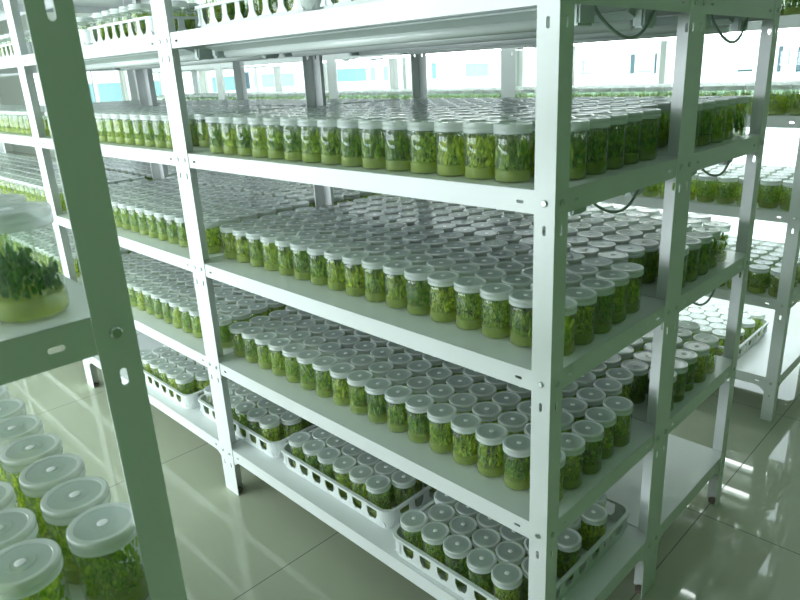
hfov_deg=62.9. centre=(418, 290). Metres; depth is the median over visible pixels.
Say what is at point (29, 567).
jar
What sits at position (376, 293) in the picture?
jar
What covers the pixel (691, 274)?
jar
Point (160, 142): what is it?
jar
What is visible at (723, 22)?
batten
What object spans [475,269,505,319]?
jar
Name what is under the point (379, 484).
jar
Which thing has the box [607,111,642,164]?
jar
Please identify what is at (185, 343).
shelf
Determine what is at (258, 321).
jar
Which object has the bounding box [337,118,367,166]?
jar
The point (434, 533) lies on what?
jar
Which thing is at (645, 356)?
jar
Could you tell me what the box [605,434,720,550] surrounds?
shelf
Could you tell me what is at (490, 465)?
jar
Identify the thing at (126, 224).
jar
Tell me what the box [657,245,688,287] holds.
jar
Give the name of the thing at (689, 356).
jar
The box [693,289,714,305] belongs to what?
cable
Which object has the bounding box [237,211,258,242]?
jar
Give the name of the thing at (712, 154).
shelf
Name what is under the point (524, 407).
jar
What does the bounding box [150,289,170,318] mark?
jar
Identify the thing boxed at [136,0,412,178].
storage rack
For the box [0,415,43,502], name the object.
jar
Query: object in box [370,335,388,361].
jar
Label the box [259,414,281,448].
jar
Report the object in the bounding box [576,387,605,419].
jar
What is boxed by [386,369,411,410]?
jar
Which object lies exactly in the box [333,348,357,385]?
jar
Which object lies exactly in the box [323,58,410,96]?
window
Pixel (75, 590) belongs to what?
shelf
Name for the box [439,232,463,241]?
jar
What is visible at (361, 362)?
jar
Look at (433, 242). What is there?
jar
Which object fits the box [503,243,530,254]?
jar
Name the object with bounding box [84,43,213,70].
batten
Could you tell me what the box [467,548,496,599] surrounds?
jar
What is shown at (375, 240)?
jar
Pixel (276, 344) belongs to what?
jar
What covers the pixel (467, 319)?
jar
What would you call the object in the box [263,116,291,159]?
jar
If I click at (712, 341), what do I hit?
jar
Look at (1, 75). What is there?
shelf
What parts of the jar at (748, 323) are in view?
lid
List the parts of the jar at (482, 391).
lid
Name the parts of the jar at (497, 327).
lid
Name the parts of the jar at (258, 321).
lid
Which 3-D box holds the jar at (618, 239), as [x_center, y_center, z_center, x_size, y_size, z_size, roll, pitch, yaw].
[0.481,-0.084,1.597,0.065,0.095,0.065,-12,21,-27]
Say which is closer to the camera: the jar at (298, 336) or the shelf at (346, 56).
the jar at (298, 336)
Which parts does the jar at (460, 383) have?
lid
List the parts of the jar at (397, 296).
lid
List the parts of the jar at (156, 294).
lid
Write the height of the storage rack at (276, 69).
1.950 m
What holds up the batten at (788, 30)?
attached to the storage rack at (769, 361)
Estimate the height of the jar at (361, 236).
0.095 m
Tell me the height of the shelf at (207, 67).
0.038 m
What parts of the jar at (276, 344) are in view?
lid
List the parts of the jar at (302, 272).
lid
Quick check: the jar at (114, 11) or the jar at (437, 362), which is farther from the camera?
the jar at (114, 11)
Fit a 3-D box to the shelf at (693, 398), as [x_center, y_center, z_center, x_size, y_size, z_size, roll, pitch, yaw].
[0.301,0.160,2.089,1.196,0.038,0.476,15,25,42]
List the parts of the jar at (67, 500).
lid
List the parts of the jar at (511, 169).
lid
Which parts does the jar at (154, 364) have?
lid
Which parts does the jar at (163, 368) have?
lid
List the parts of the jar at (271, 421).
lid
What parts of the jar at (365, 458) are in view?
lid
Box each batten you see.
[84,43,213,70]
[113,54,278,70]
[244,60,348,66]
[263,59,376,66]
[281,5,655,56]
[348,3,712,55]
[353,48,523,59]
[380,48,533,59]
[398,14,747,54]
[517,197,586,215]
[534,27,799,47]
[573,29,799,45]
[625,188,643,195]
[718,159,732,164]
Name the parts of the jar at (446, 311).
lid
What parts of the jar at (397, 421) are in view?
lid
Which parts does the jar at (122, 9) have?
lid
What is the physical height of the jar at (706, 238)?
0.095 m
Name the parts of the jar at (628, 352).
lid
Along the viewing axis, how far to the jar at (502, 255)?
1.48 m
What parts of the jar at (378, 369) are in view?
lid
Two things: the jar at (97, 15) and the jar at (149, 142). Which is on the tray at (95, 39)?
the jar at (97, 15)
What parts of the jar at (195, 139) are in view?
lid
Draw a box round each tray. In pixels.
[0,41,33,58]
[79,29,92,45]
[87,16,219,43]
[143,353,231,408]
[195,0,334,27]
[198,393,316,457]
[281,427,433,528]
[320,0,376,8]
[393,496,629,599]
[713,319,768,359]
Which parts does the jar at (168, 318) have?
lid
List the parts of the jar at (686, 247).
lid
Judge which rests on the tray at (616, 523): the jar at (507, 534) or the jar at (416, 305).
the jar at (507, 534)
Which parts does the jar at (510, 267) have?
lid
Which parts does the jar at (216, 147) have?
lid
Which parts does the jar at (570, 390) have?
lid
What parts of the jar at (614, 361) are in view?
lid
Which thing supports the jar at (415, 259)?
on the storage rack at (543, 367)
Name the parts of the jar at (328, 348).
lid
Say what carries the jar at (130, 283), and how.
on the storage rack at (156, 333)
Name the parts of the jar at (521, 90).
lid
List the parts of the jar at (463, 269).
lid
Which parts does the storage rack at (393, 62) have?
post, post, post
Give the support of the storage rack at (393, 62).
on the floor
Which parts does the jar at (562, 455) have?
lid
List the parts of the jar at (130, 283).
lid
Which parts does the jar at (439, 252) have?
lid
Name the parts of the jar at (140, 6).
lid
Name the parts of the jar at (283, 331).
lid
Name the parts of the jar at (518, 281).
lid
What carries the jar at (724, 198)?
on the storage rack at (769, 361)
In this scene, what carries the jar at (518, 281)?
on the storage rack at (543, 367)
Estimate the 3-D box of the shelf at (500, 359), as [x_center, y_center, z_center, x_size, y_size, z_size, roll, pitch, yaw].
[-0.043,-0.012,1.666,1.196,0.038,0.476,15,25,42]
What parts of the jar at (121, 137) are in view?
lid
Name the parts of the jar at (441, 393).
lid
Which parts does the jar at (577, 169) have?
lid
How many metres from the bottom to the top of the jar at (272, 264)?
0.095 m
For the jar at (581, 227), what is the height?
0.095 m
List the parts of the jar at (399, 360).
lid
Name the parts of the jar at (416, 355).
lid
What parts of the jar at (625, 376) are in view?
lid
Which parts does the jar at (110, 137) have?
lid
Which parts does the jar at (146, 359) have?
lid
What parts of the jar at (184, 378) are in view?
lid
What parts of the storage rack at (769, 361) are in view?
post, post, post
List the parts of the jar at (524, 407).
lid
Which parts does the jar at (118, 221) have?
lid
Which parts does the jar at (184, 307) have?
lid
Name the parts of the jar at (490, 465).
lid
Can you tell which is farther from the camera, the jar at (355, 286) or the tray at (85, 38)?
the tray at (85, 38)
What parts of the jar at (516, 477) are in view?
lid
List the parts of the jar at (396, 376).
lid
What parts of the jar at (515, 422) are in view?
lid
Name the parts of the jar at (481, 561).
lid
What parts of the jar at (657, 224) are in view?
lid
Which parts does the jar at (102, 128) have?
lid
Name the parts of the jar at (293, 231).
lid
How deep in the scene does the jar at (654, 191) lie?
2.54 m
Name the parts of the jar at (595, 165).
lid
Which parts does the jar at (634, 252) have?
lid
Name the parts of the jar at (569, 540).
lid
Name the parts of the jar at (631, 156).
lid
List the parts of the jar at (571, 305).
lid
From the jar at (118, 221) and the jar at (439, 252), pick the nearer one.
the jar at (439, 252)
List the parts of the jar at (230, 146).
lid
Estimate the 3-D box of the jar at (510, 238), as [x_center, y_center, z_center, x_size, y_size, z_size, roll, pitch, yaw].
[0.228,-0.091,1.652,0.065,0.095,0.065,-12,21,-27]
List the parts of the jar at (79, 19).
lid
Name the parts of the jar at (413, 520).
lid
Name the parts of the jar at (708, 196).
lid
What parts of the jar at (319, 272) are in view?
lid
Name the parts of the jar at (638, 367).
lid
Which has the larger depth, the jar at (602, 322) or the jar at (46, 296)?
the jar at (602, 322)
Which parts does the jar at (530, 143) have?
lid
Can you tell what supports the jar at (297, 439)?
on the tray at (387, 519)
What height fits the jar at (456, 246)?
0.095 m
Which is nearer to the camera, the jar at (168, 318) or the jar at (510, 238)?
the jar at (510, 238)
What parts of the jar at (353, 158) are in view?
lid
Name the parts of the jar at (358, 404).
lid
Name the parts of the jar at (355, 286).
lid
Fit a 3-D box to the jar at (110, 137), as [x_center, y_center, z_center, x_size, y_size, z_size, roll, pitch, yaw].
[-1.019,-0.548,2.198,0.065,0.095,0.065,9,22,31]
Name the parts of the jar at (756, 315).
lid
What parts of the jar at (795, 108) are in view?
lid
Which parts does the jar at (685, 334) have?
lid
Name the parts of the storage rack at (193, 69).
post, post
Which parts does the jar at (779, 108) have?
lid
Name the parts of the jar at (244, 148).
lid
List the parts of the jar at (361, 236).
lid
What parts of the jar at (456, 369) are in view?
lid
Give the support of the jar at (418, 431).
on the storage rack at (543, 367)
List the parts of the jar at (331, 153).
lid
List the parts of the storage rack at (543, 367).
post, post, post, post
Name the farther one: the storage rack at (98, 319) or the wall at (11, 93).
the wall at (11, 93)
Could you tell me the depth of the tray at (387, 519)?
1.76 m
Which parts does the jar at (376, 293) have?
lid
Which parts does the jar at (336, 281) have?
lid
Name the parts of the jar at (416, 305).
lid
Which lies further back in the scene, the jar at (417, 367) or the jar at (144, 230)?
the jar at (144, 230)
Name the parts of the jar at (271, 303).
lid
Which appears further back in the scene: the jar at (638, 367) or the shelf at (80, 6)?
the shelf at (80, 6)
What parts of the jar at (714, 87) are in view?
lid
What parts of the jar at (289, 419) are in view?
lid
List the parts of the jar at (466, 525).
lid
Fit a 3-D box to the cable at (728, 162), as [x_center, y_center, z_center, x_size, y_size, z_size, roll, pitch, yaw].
[0.709,-0.302,1.548,0.018,0.059,0.233,15,25,42]
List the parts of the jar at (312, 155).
lid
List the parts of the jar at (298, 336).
lid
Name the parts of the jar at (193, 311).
lid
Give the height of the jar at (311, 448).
0.095 m
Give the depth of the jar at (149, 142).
2.00 m
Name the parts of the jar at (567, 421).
lid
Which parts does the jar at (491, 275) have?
lid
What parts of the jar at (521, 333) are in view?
lid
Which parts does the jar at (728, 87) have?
lid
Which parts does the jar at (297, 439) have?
lid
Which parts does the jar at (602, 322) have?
lid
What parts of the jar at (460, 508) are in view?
lid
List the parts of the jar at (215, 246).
lid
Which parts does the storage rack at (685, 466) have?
post, post, post, post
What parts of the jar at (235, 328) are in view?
lid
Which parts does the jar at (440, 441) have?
lid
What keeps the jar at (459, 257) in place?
on the storage rack at (543, 367)
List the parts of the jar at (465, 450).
lid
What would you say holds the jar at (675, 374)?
on the storage rack at (685, 466)
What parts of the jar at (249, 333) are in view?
lid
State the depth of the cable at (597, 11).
1.11 m
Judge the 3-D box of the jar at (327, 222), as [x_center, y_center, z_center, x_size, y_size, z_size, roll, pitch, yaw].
[-0.256,-0.159,1.919,0.065,0.095,0.065,-5,19,-9]
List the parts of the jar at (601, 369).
lid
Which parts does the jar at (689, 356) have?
lid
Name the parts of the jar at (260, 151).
lid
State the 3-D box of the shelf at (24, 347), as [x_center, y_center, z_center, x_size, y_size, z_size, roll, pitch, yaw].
[-0.859,-0.022,0.838,1.196,0.036,0.476,15,25,42]
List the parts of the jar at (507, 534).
lid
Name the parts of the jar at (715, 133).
lid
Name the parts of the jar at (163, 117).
lid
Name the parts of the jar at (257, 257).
lid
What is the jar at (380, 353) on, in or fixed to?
on the storage rack at (543, 367)
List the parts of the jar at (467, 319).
lid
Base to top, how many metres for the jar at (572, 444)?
0.095 m
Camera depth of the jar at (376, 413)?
1.59 m
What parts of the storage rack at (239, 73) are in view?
post, post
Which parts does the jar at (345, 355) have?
lid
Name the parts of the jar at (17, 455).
lid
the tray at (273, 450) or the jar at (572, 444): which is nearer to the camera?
the jar at (572, 444)
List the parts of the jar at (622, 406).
lid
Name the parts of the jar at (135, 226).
lid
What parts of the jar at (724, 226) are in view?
lid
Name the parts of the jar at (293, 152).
lid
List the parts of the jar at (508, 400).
lid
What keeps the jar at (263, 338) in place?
on the storage rack at (543, 367)
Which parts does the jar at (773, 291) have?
lid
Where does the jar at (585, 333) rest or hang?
on the storage rack at (543, 367)
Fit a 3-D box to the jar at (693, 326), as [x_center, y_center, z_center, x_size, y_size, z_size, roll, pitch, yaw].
[0.768,0.140,1.874,0.065,0.095,0.065,2,19,14]
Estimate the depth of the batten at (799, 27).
2.31 m
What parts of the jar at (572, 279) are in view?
lid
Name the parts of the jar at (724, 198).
lid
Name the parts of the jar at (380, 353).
lid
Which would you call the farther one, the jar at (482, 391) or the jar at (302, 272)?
the jar at (302, 272)
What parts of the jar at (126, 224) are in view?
lid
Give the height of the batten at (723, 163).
0.064 m
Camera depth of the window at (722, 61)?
37.92 m
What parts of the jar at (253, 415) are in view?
lid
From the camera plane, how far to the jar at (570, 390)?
1.52 m
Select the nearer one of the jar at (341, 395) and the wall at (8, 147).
the jar at (341, 395)
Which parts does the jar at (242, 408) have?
lid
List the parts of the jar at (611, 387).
lid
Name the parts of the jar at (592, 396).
lid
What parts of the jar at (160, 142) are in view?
lid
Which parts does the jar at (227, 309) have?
lid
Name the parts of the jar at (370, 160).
lid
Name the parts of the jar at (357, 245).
lid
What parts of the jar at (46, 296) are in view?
lid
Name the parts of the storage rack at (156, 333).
post, post, post, post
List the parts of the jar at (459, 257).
lid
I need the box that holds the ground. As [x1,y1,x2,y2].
[491,89,799,240]
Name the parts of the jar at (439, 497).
lid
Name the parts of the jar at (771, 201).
lid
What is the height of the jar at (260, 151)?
0.095 m
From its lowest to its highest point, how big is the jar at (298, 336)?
0.095 m
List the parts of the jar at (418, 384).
lid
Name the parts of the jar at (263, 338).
lid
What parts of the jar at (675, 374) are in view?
lid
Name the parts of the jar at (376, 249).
lid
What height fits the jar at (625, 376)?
0.095 m
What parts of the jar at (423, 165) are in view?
lid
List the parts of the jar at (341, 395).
lid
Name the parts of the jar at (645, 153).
lid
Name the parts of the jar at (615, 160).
lid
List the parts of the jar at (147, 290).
lid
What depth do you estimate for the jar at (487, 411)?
1.44 m
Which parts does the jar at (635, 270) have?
lid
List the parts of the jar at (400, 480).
lid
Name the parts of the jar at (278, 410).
lid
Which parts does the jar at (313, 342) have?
lid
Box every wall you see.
[0,0,780,261]
[0,98,12,151]
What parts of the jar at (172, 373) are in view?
lid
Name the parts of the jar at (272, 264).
lid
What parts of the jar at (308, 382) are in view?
lid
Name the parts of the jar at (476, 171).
lid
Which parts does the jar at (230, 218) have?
lid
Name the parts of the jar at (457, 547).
lid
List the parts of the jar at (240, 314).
lid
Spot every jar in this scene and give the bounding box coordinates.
[0,194,40,289]
[0,201,69,322]
[0,398,26,479]
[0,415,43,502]
[0,433,62,524]
[0,481,16,509]
[0,507,49,599]
[0,538,71,599]
[19,453,85,547]
[40,476,118,584]
[66,502,148,599]
[76,17,94,29]
[92,12,114,40]
[94,112,114,141]
[102,112,123,142]
[109,8,132,37]
[110,113,133,143]
[111,199,128,226]
[118,6,142,36]
[118,201,137,229]
[120,113,141,144]
[126,203,148,231]
[127,279,143,306]
[128,3,150,34]
[130,113,151,145]
[133,282,153,310]
[135,205,156,234]
[139,113,162,146]
[142,285,161,314]
[142,354,159,381]
[144,207,164,236]
[149,358,167,386]
[150,114,170,147]
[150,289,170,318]
[153,209,174,239]
[158,362,176,391]
[159,293,181,323]
[161,114,172,148]
[164,211,184,242]
[166,367,184,396]
[169,297,188,327]
[171,1,189,30]
[174,214,187,246]
[175,373,195,401]
[177,3,198,28]
[178,301,199,332]
[188,112,204,145]
[189,306,202,337]
[194,112,218,146]
[195,369,209,395]
[204,219,221,253]
[205,115,230,153]
[206,0,229,23]
[217,215,240,248]
[218,115,243,154]
[218,314,234,348]
[219,304,239,336]
[220,0,246,19]
[220,223,243,258]
[229,321,253,356]
[230,395,244,428]
[231,309,252,339]
[232,116,261,155]
[232,226,255,262]
[235,401,257,435]
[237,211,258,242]
[241,326,265,362]
[246,229,271,265]
[247,116,274,157]
[247,408,269,442]
[248,303,268,317]
[249,316,270,348]
[254,332,277,368]
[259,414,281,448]
[260,232,285,270]
[262,320,283,354]
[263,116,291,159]
[265,299,284,315]
[268,0,293,12]
[268,337,292,375]
[268,405,288,438]
[274,235,299,275]
[275,325,296,360]
[280,117,310,160]
[281,227,304,260]
[281,314,301,325]
[281,411,302,441]
[282,343,307,382]
[288,431,311,469]
[289,331,311,361]
[290,239,316,279]
[294,319,315,330]
[297,117,326,162]
[297,349,320,389]
[303,336,325,373]
[303,439,325,478]
[307,243,332,284]
[308,324,329,336]
[311,234,335,264]
[312,356,336,397]
[312,428,333,458]
[316,226,339,233]
[317,118,347,164]
[317,447,341,487]
[318,342,341,379]
[319,218,340,225]
[322,329,344,348]
[324,247,351,290]
[326,435,348,455]
[328,237,353,270]
[330,362,356,405]
[332,229,355,237]
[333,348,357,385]
[333,456,356,497]
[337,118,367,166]
[337,335,360,348]
[341,443,364,478]
[342,192,359,201]
[342,251,369,295]
[345,241,370,278]
[347,370,372,413]
[348,232,372,265]
[349,465,373,506]
[351,355,375,395]
[353,341,376,354]
[357,452,380,486]
[358,118,390,168]
[362,255,390,301]
[364,245,390,286]
[365,377,391,422]
[366,227,389,235]
[366,236,390,273]
[366,474,391,517]
[368,361,393,403]
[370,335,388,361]
[370,347,393,377]
[374,461,397,501]
[382,119,414,171]
[383,249,410,285]
[383,260,412,307]
[384,231,407,239]
[384,240,409,249]
[384,385,411,432]
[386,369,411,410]
[388,353,412,385]
[391,470,416,512]
[400,509,427,557]
[402,234,427,243]
[404,243,430,253]
[404,254,432,297]
[404,265,434,314]
[404,347,423,376]
[405,394,433,442]
[407,120,441,173]
[407,360,431,394]
[407,376,433,417]
[420,229,443,237]
[421,521,449,571]
[422,238,447,247]
[422,353,443,367]
[425,247,451,287]
[426,258,455,303]
[426,367,451,403]
[427,271,458,322]
[427,384,454,430]
[427,403,456,453]
[428,503,454,548]
[434,120,469,176]
[434,490,457,516]
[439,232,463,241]
[442,360,467,393]
[443,241,469,252]
[443,534,471,586]
[446,375,472,412]
[447,252,474,291]
[449,393,477,438]
[449,515,476,560]
[450,263,479,311]
[451,219,474,226]
[451,413,480,465]
[454,276,486,329]
[455,501,479,537]
[459,236,484,245]
[463,121,499,179]
[463,368,485,401]
[464,245,491,256]
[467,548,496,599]
[469,382,496,422]
[470,256,498,269]
[472,401,501,451]
[472,528,500,563]
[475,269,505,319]
[476,423,506,477]
[476,512,502,533]
[480,283,513,338]
[481,239,507,250]
[484,375,507,412]
[487,250,515,261]
[491,225,515,234]
[491,562,522,599]
[492,391,520,432]
[493,122,532,182]
[494,261,524,308]
[495,541,524,592]
[496,234,521,243]
[498,411,528,462]
[499,523,526,567]
[501,274,532,321]
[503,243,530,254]
[503,434,530,490]
[507,221,531,229]
[507,383,530,422]
[509,289,532,346]
[511,254,532,267]
[514,229,533,238]
[516,119,534,176]
[517,400,541,433]
[520,89,533,97]
[522,555,538,599]
[555,381,577,420]
[557,528,581,579]
[559,450,565,500]
[560,432,584,488]
[561,410,573,458]
[562,397,587,432]
[564,287,596,344]
[564,297,577,355]
[566,264,598,314]
[566,272,582,317]
[567,236,588,246]
[567,252,584,265]
[568,223,591,231]
[568,372,595,406]
[569,119,589,179]
[570,246,599,257]
[571,116,610,174]
[572,420,603,474]
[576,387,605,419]
[577,231,603,241]
[579,363,606,388]
[579,503,607,551]
[580,278,614,333]
[582,257,612,297]
[585,407,616,458]
[587,240,615,251]
[591,113,627,169]
[593,378,621,417]
[595,270,629,322]
[598,250,628,296]
[602,235,630,245]
[602,354,621,377]
[602,396,633,446]
[603,221,628,230]
[605,368,633,399]
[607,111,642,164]
[611,262,643,313]
[614,216,639,225]
[615,229,642,240]
[615,244,644,289]
[616,346,633,367]
[621,359,648,403]
[625,108,660,160]
[628,87,645,97]
[628,224,654,260]
[630,239,658,283]
[633,351,651,392]
[638,219,661,254]
[640,102,669,147]
[643,184,659,196]
[647,369,676,411]
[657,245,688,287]
[672,358,687,401]
[675,349,697,391]
[677,328,691,348]
[678,320,699,341]
[683,341,709,382]
[684,237,701,281]
[686,232,712,274]
[692,226,720,267]
[693,334,718,373]
[695,100,714,145]
[697,174,717,201]
[698,99,728,142]
[702,85,723,113]
[703,221,730,261]
[706,97,737,139]
[712,329,725,355]
[716,175,737,203]
[721,96,750,136]
[722,85,744,113]
[740,318,754,344]
[747,264,769,293]
[748,310,764,335]
[753,260,773,287]
[758,178,781,208]
[768,84,790,114]
[768,267,780,296]
[780,180,792,210]
[783,0,799,14]
[789,84,799,114]
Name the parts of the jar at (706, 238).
lid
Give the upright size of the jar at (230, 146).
0.095 m
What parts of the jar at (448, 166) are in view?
lid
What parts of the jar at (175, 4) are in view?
lid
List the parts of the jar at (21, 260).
lid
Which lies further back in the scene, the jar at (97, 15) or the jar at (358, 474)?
the jar at (97, 15)
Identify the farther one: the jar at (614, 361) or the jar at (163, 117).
the jar at (163, 117)
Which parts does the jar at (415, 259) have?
lid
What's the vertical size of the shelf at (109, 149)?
0.038 m
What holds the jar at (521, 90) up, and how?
on the storage rack at (769, 361)
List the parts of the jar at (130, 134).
lid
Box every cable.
[593,189,639,212]
[594,5,655,39]
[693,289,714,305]
[697,160,730,176]
[711,14,748,43]
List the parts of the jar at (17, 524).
lid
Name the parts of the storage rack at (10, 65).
post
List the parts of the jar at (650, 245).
lid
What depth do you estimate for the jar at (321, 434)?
1.94 m
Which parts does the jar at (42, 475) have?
lid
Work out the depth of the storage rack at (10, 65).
2.70 m
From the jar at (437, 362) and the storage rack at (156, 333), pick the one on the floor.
the storage rack at (156, 333)
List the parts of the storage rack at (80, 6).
post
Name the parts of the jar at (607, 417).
lid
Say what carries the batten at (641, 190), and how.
attached to the storage rack at (543, 367)
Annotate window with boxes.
[33,0,799,104]
[77,14,105,156]
[123,70,164,99]
[195,0,263,98]
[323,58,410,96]
[518,41,799,250]
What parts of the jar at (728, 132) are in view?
lid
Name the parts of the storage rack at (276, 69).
post, post, post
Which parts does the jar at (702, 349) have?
lid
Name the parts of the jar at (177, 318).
lid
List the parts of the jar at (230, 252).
lid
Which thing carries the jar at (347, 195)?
on the storage rack at (239, 73)
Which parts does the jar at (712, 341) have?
lid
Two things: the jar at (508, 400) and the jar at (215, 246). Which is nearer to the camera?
the jar at (508, 400)
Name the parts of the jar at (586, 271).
lid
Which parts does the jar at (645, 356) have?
lid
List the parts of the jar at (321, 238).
lid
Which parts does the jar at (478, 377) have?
lid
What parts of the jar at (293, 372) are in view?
lid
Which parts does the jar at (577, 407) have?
lid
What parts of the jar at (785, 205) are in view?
lid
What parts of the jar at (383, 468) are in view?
lid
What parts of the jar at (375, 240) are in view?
lid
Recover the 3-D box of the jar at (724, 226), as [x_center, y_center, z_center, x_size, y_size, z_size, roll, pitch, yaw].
[0.767,-0.127,1.691,0.065,0.095,0.065,-4,19,-6]
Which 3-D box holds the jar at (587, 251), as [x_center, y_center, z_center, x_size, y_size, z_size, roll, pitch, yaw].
[0.382,-0.050,1.510,0.065,0.095,0.065,2,19,14]
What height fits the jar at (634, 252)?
0.095 m
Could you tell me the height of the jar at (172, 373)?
0.095 m
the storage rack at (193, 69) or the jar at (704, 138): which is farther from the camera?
the storage rack at (193, 69)
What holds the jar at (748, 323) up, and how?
on the tray at (754, 338)
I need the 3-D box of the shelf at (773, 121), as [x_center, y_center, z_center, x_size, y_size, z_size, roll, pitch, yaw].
[0.991,-0.710,2.637,1.196,0.038,0.476,15,25,42]
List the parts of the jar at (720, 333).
lid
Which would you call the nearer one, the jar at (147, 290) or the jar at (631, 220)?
the jar at (631, 220)
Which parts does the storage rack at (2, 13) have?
post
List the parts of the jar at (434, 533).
lid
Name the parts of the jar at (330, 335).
lid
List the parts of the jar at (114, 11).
lid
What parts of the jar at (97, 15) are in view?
lid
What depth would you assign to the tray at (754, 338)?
2.63 m
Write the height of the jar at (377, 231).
0.095 m
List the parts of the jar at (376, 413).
lid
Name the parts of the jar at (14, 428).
lid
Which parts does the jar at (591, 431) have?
lid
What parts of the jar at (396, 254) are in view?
lid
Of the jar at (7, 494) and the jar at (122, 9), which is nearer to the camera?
the jar at (7, 494)
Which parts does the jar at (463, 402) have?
lid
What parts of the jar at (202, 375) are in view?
lid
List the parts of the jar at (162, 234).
lid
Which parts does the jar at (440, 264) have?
lid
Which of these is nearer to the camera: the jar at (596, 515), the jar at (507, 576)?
the jar at (507, 576)
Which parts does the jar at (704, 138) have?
lid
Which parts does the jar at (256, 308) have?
lid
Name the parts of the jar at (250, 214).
lid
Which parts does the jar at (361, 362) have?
lid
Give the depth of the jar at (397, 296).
1.44 m
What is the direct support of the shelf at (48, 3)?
attached to the storage rack at (10, 65)
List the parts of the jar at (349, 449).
lid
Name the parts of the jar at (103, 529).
lid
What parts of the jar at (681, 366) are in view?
lid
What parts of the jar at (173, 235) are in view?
lid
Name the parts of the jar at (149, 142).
lid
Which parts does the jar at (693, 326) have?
lid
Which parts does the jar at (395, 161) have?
lid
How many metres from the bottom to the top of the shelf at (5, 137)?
0.038 m
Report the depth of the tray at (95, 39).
1.94 m
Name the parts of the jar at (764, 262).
lid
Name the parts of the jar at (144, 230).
lid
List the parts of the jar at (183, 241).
lid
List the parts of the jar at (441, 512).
lid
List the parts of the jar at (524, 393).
lid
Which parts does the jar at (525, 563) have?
lid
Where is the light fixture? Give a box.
[205,4,594,57]
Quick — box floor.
[4,151,799,599]
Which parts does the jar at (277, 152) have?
lid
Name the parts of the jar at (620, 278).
lid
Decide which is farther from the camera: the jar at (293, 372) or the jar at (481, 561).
the jar at (293, 372)
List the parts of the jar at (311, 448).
lid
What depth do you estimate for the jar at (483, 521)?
1.53 m
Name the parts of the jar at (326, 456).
lid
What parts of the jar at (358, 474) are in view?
lid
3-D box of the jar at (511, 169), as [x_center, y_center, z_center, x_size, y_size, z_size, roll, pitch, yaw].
[0.159,-0.234,1.101,0.065,0.095,0.065,-15,22,-34]
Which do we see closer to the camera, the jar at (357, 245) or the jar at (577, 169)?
the jar at (577, 169)
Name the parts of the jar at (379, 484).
lid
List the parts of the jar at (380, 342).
lid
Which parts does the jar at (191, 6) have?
lid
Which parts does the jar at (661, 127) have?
lid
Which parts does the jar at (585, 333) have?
lid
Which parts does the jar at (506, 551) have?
lid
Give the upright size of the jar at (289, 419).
0.095 m
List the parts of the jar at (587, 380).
lid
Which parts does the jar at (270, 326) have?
lid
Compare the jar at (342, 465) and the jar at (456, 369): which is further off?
the jar at (342, 465)
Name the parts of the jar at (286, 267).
lid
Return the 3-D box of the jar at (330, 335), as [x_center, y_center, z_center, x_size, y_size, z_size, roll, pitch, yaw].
[-0.245,0.169,1.918,0.065,0.095,0.065,-1,18,3]
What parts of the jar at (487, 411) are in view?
lid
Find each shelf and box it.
[0,0,74,11]
[0,11,24,21]
[0,56,37,73]
[0,73,36,76]
[0,131,48,146]
[0,247,97,385]
[0,480,149,599]
[22,35,157,65]
[40,136,209,165]
[41,255,82,283]
[46,0,188,13]
[57,213,260,271]
[82,283,252,366]
[87,62,229,70]
[88,333,240,453]
[152,64,272,72]
[170,0,689,48]
[187,149,676,213]
[204,256,664,389]
[218,348,654,537]
[220,55,380,67]
[231,439,647,599]
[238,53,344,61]
[335,47,535,59]
[520,14,799,47]
[580,346,731,433]
[601,192,788,222]
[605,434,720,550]
[636,112,799,127]
[638,250,744,310]
[656,133,759,171]
[660,0,775,21]
[705,278,799,309]
[735,330,799,395]
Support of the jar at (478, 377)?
on the storage rack at (543, 367)
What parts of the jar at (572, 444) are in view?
lid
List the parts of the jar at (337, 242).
lid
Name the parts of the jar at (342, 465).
lid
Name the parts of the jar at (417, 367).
lid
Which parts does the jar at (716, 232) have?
lid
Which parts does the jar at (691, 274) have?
lid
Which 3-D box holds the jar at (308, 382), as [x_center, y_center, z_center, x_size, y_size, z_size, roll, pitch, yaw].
[-0.295,0.216,1.784,0.065,0.095,0.065,4,19,18]
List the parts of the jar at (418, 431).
lid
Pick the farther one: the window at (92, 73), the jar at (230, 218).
the window at (92, 73)
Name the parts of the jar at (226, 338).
lid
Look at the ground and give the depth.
10.30 m
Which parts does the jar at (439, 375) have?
lid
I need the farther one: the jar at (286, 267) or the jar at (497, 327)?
the jar at (286, 267)
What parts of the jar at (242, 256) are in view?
lid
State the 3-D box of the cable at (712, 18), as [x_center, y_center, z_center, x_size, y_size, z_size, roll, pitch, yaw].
[0.697,-0.586,1.453,0.018,0.070,0.234,15,25,42]
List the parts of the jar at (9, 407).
lid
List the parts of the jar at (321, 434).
lid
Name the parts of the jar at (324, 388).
lid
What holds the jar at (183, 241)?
on the storage rack at (156, 333)
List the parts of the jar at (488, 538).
lid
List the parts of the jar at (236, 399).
lid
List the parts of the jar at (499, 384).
lid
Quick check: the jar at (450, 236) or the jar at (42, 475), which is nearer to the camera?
the jar at (42, 475)
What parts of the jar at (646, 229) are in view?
lid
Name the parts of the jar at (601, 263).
lid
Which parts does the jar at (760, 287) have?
lid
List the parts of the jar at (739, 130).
lid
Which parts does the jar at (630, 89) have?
lid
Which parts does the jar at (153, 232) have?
lid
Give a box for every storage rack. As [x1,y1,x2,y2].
[0,0,152,385]
[0,0,186,599]
[0,11,36,152]
[6,0,315,490]
[46,0,236,99]
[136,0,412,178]
[152,0,275,99]
[157,0,699,599]
[209,0,389,99]
[315,0,781,589]
[330,47,535,98]
[508,14,799,421]
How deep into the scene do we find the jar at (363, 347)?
1.80 m
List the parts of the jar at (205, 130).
lid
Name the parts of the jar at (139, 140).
lid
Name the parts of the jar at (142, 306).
lid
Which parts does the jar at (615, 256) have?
lid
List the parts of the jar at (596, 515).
lid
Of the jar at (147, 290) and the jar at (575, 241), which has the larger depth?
the jar at (147, 290)

